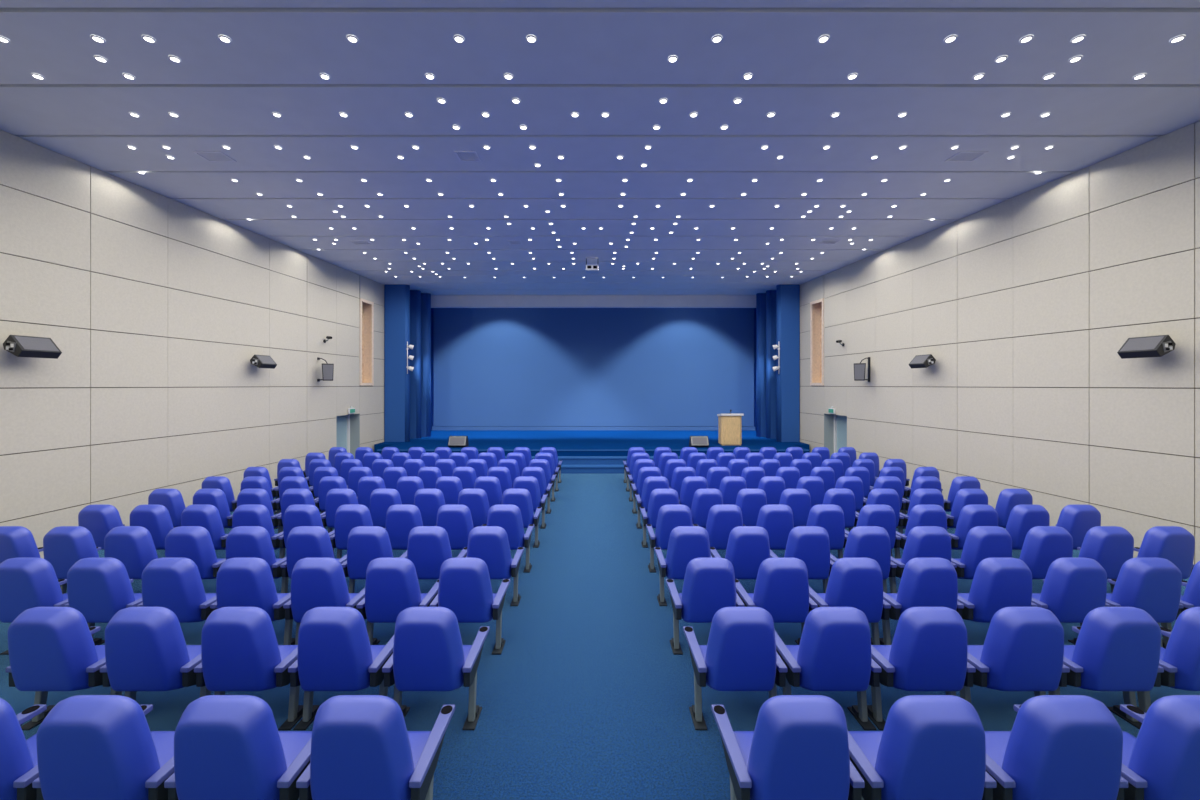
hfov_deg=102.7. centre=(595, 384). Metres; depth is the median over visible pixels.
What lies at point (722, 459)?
chair
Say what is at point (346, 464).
chair
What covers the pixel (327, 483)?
chair
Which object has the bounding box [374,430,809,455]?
stage platform
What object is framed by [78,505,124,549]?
chair
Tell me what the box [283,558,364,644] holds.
chair
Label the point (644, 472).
chair
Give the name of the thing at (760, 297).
curtain
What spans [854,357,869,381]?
speaker
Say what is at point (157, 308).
wall
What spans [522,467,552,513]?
chair
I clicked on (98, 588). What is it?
chair
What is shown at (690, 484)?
chair
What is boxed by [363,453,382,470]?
chair
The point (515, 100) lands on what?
recessed light
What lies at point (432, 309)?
wall
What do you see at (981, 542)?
chair
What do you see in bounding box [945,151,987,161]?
ceiling vent
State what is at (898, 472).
chair
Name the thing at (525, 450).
chair
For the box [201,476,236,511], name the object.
chair
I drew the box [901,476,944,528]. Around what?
chair
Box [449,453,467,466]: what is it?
chair
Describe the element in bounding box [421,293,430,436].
curtain
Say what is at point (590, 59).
ceiling
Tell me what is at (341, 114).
recessed light
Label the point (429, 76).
recessed light
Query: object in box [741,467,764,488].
chair
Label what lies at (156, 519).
chair
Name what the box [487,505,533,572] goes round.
chair
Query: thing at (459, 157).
ceiling vent
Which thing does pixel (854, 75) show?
recessed light
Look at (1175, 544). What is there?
chair
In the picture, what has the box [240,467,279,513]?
chair
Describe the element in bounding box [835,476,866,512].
chair
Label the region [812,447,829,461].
chair
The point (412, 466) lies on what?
chair
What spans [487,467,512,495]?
chair
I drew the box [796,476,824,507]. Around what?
chair
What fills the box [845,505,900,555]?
chair
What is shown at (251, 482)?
chair
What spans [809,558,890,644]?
chair
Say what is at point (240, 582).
chair
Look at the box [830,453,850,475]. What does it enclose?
chair
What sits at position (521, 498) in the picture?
chair
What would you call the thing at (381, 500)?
chair
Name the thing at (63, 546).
chair
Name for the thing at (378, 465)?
chair
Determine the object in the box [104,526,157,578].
chair
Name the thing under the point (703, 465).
chair
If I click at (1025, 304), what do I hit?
wall
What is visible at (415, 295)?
curtain
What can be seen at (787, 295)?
wall
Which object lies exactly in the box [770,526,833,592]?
chair
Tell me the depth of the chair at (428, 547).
5.87 m
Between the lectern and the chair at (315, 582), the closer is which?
the chair at (315, 582)
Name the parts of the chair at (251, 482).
backrest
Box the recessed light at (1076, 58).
[1069,55,1081,62]
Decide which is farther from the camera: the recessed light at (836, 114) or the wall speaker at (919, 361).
the wall speaker at (919, 361)
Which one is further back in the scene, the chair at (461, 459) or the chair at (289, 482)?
the chair at (461, 459)
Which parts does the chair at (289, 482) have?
backrest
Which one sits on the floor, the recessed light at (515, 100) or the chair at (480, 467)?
the chair at (480, 467)
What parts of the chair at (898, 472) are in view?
backrest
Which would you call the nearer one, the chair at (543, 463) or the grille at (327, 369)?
the chair at (543, 463)
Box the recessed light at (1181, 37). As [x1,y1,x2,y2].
[1170,35,1185,42]
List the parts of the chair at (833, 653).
leg, armrest, seat, backrest, foot plate, leg, armrest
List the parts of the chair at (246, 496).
backrest, armrest, leg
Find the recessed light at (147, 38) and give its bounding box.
[142,35,155,42]
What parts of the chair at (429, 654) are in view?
armrest, leg, foot plate, backrest, seat, foot plate, leg, armrest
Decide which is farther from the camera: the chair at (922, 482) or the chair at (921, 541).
the chair at (922, 482)
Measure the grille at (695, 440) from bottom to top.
0.240 m
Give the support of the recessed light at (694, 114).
in the ceiling
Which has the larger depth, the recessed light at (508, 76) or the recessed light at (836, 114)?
the recessed light at (836, 114)
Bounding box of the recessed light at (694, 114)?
[690,112,697,117]
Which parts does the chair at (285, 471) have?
backrest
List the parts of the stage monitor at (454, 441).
grille frame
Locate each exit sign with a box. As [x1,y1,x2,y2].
[348,406,354,413]
[828,406,835,413]
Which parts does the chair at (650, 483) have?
armrest, leg, backrest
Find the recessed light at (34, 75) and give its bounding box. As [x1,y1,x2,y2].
[31,73,44,79]
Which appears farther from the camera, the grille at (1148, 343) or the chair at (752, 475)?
the chair at (752, 475)
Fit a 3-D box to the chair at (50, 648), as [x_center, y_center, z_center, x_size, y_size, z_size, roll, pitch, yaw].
[-4.301,2.267,4.042,0.718,1.033,0.790,0,0,0]
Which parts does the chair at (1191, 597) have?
leg, armrest, backrest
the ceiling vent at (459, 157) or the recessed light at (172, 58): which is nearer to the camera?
the recessed light at (172, 58)
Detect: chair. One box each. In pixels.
[0,526,58,579]
[0,558,67,654]
[0,698,46,799]
[5,607,121,729]
[32,695,174,799]
[43,526,100,593]
[64,558,141,645]
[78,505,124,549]
[100,607,210,700]
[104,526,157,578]
[130,505,173,549]
[137,558,216,622]
[148,489,185,527]
[164,695,311,799]
[165,526,225,578]
[181,505,227,549]
[193,489,232,527]
[194,607,302,729]
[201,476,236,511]
[210,558,294,644]
[220,526,288,592]
[232,505,285,558]
[237,489,282,533]
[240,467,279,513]
[241,476,280,528]
[274,459,308,486]
[275,467,313,497]
[276,476,318,509]
[277,489,325,528]
[278,505,333,551]
[280,526,346,578]
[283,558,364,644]
[288,607,393,729]
[296,695,454,799]
[303,453,325,486]
[306,459,339,498]
[309,467,347,511]
[314,476,346,512]
[321,489,369,532]
[328,447,346,466]
[330,505,384,558]
[334,453,353,475]
[340,459,362,484]
[341,526,406,592]
[347,467,372,495]
[355,447,372,464]
[356,558,438,644]
[357,476,385,509]
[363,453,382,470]
[370,489,401,527]
[372,459,393,478]
[382,447,399,460]
[382,607,489,729]
[383,467,406,489]
[385,505,435,549]
[392,453,410,466]
[397,476,423,504]
[403,459,424,476]
[407,526,466,578]
[408,447,425,458]
[414,489,445,525]
[418,467,441,488]
[420,453,439,466]
[430,558,509,654]
[434,447,451,458]
[435,459,455,475]
[435,476,462,504]
[436,505,486,549]
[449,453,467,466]
[453,467,476,488]
[458,489,489,527]
[461,447,478,459]
[465,526,523,605]
[466,459,487,477]
[474,476,501,506]
[478,453,497,468]
[487,447,505,462]
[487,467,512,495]
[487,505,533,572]
[497,459,519,487]
[501,489,541,547]
[506,453,525,475]
[513,447,531,466]
[513,476,547,528]
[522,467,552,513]
[529,459,555,501]
[535,453,559,491]
[540,447,561,482]
[623,447,644,482]
[625,453,649,491]
[628,459,654,501]
[631,467,660,513]
[635,476,668,528]
[640,489,679,547]
[646,505,692,572]
[653,447,671,466]
[654,526,712,605]
[658,453,677,476]
[661,459,685,487]
[666,558,744,654]
[669,467,695,498]
[679,447,697,465]
[679,476,707,509]
[683,607,786,729]
[686,453,706,471]
[691,489,722,527]
[693,505,742,549]
[696,459,717,477]
[706,447,723,459]
[706,467,730,489]
[710,526,769,578]
[711,695,864,799]
[716,453,734,466]
[719,476,746,504]
[727,459,748,476]
[733,447,750,458]
[735,489,766,525]
[735,558,817,644]
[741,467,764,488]
[743,505,793,549]
[745,453,763,466]
[758,476,784,504]
[759,447,776,458]
[759,459,779,476]
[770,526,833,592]
[773,453,792,466]
[774,607,881,729]
[776,467,799,488]
[779,489,810,527]
[785,447,802,459]
[790,459,811,477]
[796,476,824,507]
[802,453,821,468]
[806,505,847,558]
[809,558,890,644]
[810,467,834,492]
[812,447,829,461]
[821,459,843,484]
[822,489,858,531]
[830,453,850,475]
[830,526,896,592]
[835,467,872,497]
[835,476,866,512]
[838,447,856,466]
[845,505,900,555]
[847,695,996,799]
[852,459,876,486]
[855,489,903,526]
[859,453,880,476]
[864,476,905,528]
[867,607,975,729]
[870,467,907,512]
[875,459,909,485]
[879,558,963,644]
[889,526,956,592]
[894,505,951,558]
[898,489,947,533]
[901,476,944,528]
[903,467,942,512]
[944,476,980,528]
[946,489,987,527]
[948,505,997,549]
[951,526,1011,578]
[957,558,1036,622]
[960,607,1069,702]
[984,695,1127,799]
[995,489,1032,527]
[1006,505,1049,549]
[1019,526,1072,578]
[1032,558,1109,644]
[1048,607,1163,729]
[1056,505,1100,549]
[1077,526,1133,592]
[1106,558,1183,646]
[1120,695,1199,799]
[1134,526,1194,578]
[1137,607,1199,712]
[1161,561,1199,648]
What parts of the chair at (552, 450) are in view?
backrest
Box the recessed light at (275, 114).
[272,112,281,117]
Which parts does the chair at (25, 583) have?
foot plate, backrest, armrest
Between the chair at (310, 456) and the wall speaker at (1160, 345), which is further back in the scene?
the chair at (310, 456)
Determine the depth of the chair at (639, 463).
11.30 m
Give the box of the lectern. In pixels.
[717,414,743,444]
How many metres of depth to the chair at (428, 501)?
8.02 m
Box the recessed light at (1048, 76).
[1043,73,1054,79]
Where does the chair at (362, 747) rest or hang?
on the floor
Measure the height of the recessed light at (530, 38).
0.018 m
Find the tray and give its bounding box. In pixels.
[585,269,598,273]
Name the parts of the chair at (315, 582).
armrest, leg, backrest, seat, armrest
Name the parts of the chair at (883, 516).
backrest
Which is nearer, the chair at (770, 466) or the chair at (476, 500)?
the chair at (476, 500)
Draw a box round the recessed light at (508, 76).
[504,73,512,79]
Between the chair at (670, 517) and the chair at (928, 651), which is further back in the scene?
the chair at (670, 517)
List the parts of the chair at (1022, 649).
leg, seat, armrest, backrest, leg, armrest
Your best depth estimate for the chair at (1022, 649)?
3.71 m
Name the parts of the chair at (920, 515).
leg, armrest, backrest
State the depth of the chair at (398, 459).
12.35 m
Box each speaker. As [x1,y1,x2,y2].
[3,335,61,358]
[250,355,276,368]
[317,357,333,381]
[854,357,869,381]
[908,354,935,367]
[1117,335,1175,358]
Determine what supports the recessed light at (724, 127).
in the ceiling
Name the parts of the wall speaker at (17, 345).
connector plate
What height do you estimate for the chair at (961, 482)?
1.033 m
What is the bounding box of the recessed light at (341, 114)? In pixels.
[339,112,347,117]
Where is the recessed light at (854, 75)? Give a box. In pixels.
[847,73,856,79]
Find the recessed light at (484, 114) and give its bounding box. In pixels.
[482,112,489,117]
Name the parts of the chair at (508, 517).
backrest, foot plate, leg, armrest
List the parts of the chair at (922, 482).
backrest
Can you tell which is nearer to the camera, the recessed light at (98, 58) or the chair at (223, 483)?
the recessed light at (98, 58)
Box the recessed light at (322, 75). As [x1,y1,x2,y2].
[320,73,329,79]
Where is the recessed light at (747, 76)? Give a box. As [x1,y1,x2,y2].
[743,73,752,79]
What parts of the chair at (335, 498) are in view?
backrest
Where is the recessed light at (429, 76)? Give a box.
[425,73,434,79]
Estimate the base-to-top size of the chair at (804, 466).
1.033 m
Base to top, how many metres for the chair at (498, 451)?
1.033 m
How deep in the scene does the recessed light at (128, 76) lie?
5.87 m
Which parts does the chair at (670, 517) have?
armrest, leg, foot plate, backrest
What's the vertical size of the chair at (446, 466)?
1.033 m
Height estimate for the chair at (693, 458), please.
1.033 m
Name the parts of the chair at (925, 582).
foot plate, leg, seat, armrest, backrest, armrest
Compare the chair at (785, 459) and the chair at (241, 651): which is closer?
the chair at (241, 651)
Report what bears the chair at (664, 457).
on the floor
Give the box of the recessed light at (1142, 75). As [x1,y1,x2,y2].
[1133,73,1145,79]
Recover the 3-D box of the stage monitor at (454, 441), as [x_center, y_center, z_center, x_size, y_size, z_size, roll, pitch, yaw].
[-4.726,1.949,16.544,0.610,0.380,0.400,0,0,0]
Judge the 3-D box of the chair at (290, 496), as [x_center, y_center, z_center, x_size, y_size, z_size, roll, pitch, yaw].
[-5.043,2.267,8.379,0.718,1.033,0.790,0,0,0]
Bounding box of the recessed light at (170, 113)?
[169,112,178,117]
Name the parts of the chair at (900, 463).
backrest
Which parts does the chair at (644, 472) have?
leg, backrest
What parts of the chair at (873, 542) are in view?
armrest, backrest, leg, armrest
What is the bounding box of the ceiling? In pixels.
[0,0,1199,294]
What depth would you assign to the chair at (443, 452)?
13.43 m
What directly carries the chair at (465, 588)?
on the floor
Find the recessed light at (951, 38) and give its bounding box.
[944,35,956,42]
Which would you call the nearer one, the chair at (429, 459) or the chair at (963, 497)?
the chair at (963, 497)
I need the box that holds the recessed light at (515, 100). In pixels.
[512,98,519,103]
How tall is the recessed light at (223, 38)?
0.018 m
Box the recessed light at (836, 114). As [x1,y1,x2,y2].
[831,112,839,117]
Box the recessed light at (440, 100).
[437,98,445,103]
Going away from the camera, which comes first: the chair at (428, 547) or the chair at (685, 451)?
the chair at (428, 547)
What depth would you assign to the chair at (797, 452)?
13.43 m
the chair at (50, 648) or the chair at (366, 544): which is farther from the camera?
the chair at (366, 544)
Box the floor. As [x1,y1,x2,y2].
[0,474,1199,799]
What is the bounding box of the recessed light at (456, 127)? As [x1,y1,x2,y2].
[452,125,459,129]
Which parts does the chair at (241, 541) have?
backrest, armrest, leg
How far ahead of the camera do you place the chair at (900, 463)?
11.28 m
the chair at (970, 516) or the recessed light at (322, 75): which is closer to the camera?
the recessed light at (322, 75)
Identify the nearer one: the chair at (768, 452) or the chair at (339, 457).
the chair at (339, 457)
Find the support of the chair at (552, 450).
on the floor
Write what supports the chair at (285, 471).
on the floor
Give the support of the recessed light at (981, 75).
in the ceiling
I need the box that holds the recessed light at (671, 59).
[668,55,677,62]
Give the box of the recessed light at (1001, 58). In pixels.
[995,55,1006,62]
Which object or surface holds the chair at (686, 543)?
on the floor
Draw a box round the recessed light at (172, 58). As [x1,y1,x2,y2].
[169,55,180,62]
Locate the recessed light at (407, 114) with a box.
[405,112,412,117]
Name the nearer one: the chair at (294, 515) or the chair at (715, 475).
the chair at (294, 515)
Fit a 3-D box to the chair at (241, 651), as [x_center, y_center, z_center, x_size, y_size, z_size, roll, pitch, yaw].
[-2.817,2.267,4.042,0.718,1.033,0.790,0,0,0]
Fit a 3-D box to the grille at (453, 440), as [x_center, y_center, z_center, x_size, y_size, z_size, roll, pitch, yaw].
[-4.726,1.912,16.415,0.494,0.240,0.133,0,0,0]
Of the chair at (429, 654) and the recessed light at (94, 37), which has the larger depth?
the recessed light at (94, 37)
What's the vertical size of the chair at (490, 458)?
1.033 m
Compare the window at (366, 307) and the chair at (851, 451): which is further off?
the window at (366, 307)
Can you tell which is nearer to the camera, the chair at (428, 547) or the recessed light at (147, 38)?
the recessed light at (147, 38)
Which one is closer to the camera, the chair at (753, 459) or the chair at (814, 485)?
the chair at (814, 485)
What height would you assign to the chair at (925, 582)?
1.033 m
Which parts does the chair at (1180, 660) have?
leg, seat, armrest, armrest, backrest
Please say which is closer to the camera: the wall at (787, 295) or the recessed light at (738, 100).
the recessed light at (738, 100)
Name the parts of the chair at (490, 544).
backrest, leg, foot plate, armrest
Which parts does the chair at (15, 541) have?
backrest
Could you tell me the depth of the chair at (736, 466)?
11.27 m
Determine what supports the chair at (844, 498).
on the floor
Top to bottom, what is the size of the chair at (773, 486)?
1.033 m
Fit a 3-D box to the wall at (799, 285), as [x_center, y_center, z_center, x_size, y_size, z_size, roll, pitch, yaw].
[7.880,-0.822,20.562,0.345,5.922,4.876,0,0,0]
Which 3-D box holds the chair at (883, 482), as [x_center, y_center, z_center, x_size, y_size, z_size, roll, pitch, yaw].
[5.614,2.267,9.464,0.718,1.033,0.790,0,0,0]
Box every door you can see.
[337,414,359,458]
[824,414,846,456]
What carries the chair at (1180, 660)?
on the floor
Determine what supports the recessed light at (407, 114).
in the ceiling
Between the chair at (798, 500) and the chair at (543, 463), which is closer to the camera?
the chair at (798, 500)
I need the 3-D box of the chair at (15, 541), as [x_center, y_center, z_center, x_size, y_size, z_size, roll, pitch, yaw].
[-7.268,2.267,6.210,0.718,1.033,0.790,0,0,0]
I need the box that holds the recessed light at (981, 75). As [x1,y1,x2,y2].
[973,73,984,79]
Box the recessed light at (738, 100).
[733,98,741,103]
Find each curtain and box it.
[410,290,420,438]
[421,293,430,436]
[756,293,765,436]
[766,290,775,438]
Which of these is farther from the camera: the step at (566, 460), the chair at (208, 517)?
the step at (566, 460)
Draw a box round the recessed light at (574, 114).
[571,112,578,117]
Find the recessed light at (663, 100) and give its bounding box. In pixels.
[659,98,667,103]
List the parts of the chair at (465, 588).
armrest, backrest, leg, foot plate, armrest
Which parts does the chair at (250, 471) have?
backrest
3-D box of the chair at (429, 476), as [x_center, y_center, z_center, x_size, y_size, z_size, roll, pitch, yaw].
[-3.559,2.267,10.548,0.718,1.033,0.790,0,0,0]
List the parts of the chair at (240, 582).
armrest, backrest, armrest, seat, leg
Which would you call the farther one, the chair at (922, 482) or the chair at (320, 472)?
the chair at (320, 472)
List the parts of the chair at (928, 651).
foot plate, leg, seat, armrest, backrest, leg, armrest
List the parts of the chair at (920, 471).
backrest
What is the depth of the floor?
4.32 m
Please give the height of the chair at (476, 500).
1.033 m
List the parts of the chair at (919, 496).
leg, backrest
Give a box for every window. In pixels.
[359,298,373,385]
[810,298,824,385]
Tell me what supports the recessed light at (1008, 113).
in the ceiling
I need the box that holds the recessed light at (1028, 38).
[1020,35,1032,42]
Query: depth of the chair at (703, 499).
8.03 m
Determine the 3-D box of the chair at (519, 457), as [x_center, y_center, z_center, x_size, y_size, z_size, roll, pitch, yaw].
[-2.076,2.267,12.717,0.718,1.033,0.790,0,0,0]
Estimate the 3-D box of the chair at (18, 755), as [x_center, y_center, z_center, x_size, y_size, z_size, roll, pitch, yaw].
[-3.559,2.267,2.957,0.718,1.033,0.790,0,0,0]
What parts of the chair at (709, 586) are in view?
armrest, leg, foot plate, backrest, armrest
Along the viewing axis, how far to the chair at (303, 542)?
5.86 m
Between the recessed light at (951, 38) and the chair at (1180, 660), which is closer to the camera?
the chair at (1180, 660)
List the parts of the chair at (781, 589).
armrest, backrest, armrest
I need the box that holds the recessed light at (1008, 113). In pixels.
[1001,112,1010,117]
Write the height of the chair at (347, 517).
1.033 m
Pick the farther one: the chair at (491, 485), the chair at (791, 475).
the chair at (791, 475)
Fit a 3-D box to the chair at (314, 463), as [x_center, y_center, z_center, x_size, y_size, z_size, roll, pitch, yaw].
[-6.526,2.267,11.633,0.718,1.033,0.790,0,0,0]
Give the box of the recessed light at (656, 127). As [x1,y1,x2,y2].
[653,125,659,129]
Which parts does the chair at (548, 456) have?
backrest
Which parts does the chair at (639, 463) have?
backrest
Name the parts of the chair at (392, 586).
armrest, leg, foot plate, backrest, seat, armrest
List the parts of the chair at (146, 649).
armrest, leg, backrest, armrest, seat, leg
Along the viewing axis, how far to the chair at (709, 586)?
4.79 m
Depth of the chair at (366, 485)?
9.11 m
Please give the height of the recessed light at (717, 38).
0.018 m
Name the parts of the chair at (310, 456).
backrest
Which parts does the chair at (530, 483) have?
backrest, leg, armrest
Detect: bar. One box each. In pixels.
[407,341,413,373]
[773,341,779,373]
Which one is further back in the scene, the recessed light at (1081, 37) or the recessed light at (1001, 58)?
the recessed light at (1001, 58)
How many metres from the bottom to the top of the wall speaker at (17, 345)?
0.326 m
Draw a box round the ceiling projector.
[585,258,598,273]
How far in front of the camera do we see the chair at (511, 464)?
11.28 m
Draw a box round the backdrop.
[434,308,753,425]
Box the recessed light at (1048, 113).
[1040,112,1050,117]
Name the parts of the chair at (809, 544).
armrest, backrest, leg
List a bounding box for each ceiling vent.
[192,151,236,161]
[349,241,372,244]
[454,151,479,161]
[817,240,840,243]
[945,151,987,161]
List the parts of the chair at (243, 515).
backrest, armrest, leg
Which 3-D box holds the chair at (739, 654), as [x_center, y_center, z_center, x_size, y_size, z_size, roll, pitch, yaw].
[1.164,2.267,4.042,0.718,1.033,0.790,0,0,0]
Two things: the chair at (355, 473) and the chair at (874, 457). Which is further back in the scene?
the chair at (874, 457)
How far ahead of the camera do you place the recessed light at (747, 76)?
5.87 m
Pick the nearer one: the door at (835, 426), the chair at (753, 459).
the chair at (753, 459)
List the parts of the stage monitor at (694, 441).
grille frame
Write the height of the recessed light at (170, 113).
0.018 m
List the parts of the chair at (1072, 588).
seat, armrest, foot plate, backrest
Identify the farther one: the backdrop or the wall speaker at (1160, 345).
the backdrop
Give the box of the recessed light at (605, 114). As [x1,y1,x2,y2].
[601,112,608,117]
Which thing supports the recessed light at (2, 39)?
in the ceiling
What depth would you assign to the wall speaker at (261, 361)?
11.69 m
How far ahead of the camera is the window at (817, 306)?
17.35 m
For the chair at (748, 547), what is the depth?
5.87 m
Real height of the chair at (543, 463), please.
1.033 m
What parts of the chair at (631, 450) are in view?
backrest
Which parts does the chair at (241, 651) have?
armrest, leg, backrest, armrest, seat, foot plate, leg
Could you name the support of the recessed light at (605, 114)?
in the ceiling
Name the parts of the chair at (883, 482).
backrest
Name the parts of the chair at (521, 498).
backrest, leg, armrest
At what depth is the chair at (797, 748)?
2.62 m
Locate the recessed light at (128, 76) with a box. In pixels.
[123,73,134,79]
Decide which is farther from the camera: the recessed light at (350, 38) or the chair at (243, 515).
the chair at (243, 515)
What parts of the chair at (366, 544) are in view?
armrest, leg, backrest, armrest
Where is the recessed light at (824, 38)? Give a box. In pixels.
[818,35,828,42]
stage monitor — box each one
[448,436,468,446]
[689,436,708,446]
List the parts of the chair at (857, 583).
armrest, seat, backrest, leg, armrest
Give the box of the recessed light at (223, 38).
[218,35,230,42]
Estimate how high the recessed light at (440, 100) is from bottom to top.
0.018 m
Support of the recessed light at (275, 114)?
in the ceiling
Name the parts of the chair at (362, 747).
armrest, backrest, seat, leg, armrest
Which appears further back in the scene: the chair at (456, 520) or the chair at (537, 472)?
the chair at (537, 472)
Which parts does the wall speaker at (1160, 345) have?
connector plate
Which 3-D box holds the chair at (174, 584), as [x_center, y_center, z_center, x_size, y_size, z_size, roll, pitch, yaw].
[-4.301,2.267,5.126,0.718,1.033,0.790,0,0,0]
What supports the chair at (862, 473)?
on the floor
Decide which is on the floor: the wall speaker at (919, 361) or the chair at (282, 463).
the chair at (282, 463)
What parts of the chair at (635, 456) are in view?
backrest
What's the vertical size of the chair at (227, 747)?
1.033 m
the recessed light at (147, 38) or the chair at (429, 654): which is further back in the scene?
the recessed light at (147, 38)
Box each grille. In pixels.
[14,336,58,350]
[256,355,275,363]
[323,365,332,379]
[450,437,464,443]
[692,437,706,443]
[854,364,864,378]
[910,355,928,363]
[1120,336,1163,350]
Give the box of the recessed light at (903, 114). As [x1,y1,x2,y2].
[898,112,906,117]
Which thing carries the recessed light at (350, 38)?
in the ceiling
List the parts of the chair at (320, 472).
backrest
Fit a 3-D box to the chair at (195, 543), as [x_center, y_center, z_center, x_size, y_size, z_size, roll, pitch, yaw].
[-5.043,2.267,6.210,0.718,1.033,0.790,0,0,0]
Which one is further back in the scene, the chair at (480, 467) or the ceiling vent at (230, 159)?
the chair at (480, 467)
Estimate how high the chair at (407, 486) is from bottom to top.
1.033 m
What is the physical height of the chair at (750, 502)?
1.033 m
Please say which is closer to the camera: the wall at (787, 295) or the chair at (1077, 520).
the chair at (1077, 520)
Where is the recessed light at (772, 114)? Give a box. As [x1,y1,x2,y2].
[767,112,774,117]
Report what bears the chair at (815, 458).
on the floor
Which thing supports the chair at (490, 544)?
on the floor
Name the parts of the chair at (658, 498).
armrest, leg, backrest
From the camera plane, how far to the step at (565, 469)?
15.09 m
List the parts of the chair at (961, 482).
backrest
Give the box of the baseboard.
[432,427,755,429]
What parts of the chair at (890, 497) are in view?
backrest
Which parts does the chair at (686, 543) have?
armrest, leg, foot plate, backrest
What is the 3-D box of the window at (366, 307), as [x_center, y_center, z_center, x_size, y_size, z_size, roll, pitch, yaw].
[-8.252,-1.484,16.931,0.419,3.013,0.853,0,0,4]
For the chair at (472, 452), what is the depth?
13.44 m
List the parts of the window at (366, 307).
panel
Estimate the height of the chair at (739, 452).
1.033 m
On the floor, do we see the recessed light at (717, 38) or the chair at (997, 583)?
the chair at (997, 583)
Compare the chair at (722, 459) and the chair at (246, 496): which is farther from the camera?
the chair at (722, 459)
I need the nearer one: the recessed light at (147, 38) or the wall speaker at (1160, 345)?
the recessed light at (147, 38)
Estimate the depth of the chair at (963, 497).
8.05 m
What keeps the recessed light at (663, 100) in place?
in the ceiling
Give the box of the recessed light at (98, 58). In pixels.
[94,56,107,62]
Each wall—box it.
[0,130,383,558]
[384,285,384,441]
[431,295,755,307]
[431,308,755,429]
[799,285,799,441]
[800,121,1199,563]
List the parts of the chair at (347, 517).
leg, backrest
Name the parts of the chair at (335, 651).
armrest, foot plate, leg, backrest, seat, armrest, leg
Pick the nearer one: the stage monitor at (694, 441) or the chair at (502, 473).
the chair at (502, 473)
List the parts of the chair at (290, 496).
backrest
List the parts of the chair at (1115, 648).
leg, seat, armrest, backrest, armrest, foot plate, leg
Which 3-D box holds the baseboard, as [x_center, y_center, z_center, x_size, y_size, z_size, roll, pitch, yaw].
[-0.081,2.053,22.646,15.249,0.172,0.063,0,0,0]
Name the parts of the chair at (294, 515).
backrest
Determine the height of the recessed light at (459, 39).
0.018 m
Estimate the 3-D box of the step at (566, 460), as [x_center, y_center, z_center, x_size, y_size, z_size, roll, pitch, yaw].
[-0.069,2.460,15.669,14.306,0.215,0.402,0,0,0]
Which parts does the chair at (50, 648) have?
foot plate, leg, armrest, backrest, armrest, seat, leg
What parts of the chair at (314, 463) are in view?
backrest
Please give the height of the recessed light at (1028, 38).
0.018 m
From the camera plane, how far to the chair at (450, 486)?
9.11 m
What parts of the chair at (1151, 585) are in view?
seat, armrest, armrest, backrest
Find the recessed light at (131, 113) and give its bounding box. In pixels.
[129,112,139,117]
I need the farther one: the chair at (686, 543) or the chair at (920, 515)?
the chair at (920, 515)
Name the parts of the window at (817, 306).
panel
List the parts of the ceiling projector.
ceiling plate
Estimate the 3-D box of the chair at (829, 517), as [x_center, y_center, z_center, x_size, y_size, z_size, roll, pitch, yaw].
[3.389,2.267,7.295,0.718,1.033,0.790,0,0,0]
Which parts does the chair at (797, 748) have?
armrest, leg, seat, backrest, armrest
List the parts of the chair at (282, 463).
backrest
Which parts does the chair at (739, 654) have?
armrest, leg, foot plate, seat, backrest, leg, armrest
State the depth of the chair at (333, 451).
13.44 m
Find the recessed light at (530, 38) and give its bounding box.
[526,35,536,42]
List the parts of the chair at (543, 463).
backrest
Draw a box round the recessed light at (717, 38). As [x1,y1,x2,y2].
[712,35,721,42]
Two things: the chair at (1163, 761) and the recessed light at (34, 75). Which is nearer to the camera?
the chair at (1163, 761)
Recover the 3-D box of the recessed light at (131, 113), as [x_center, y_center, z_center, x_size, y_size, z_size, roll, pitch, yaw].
[-6.443,-3.777,6.711,0.113,0.018,0.113,0,0,0]
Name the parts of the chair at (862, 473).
backrest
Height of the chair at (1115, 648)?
1.033 m
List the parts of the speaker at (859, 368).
wall plate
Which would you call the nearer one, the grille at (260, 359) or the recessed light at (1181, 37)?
the recessed light at (1181, 37)
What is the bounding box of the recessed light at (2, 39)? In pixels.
[0,36,9,42]
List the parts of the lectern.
panel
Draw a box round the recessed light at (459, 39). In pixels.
[454,35,463,42]
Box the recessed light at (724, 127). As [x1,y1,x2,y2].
[720,125,727,129]
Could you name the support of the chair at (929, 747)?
on the floor
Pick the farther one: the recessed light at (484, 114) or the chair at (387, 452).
the chair at (387, 452)
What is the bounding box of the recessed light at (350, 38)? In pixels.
[347,35,357,42]
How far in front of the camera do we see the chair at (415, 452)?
13.43 m
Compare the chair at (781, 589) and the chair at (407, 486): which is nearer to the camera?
the chair at (781, 589)
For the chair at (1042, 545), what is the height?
1.033 m
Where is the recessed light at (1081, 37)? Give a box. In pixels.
[1071,35,1084,42]
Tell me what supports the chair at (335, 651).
on the floor
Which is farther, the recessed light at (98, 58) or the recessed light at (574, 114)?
the recessed light at (574, 114)
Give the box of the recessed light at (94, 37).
[91,35,104,42]
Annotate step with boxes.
[505,456,679,464]
[558,465,626,473]
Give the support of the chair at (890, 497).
on the floor
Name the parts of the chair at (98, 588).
leg, foot plate, backrest, armrest, seat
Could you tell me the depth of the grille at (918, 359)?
11.64 m
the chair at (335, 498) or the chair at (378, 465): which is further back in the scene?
the chair at (378, 465)
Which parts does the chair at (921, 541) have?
leg, armrest, backrest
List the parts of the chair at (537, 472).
backrest, leg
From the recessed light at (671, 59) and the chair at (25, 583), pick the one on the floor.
the chair at (25, 583)

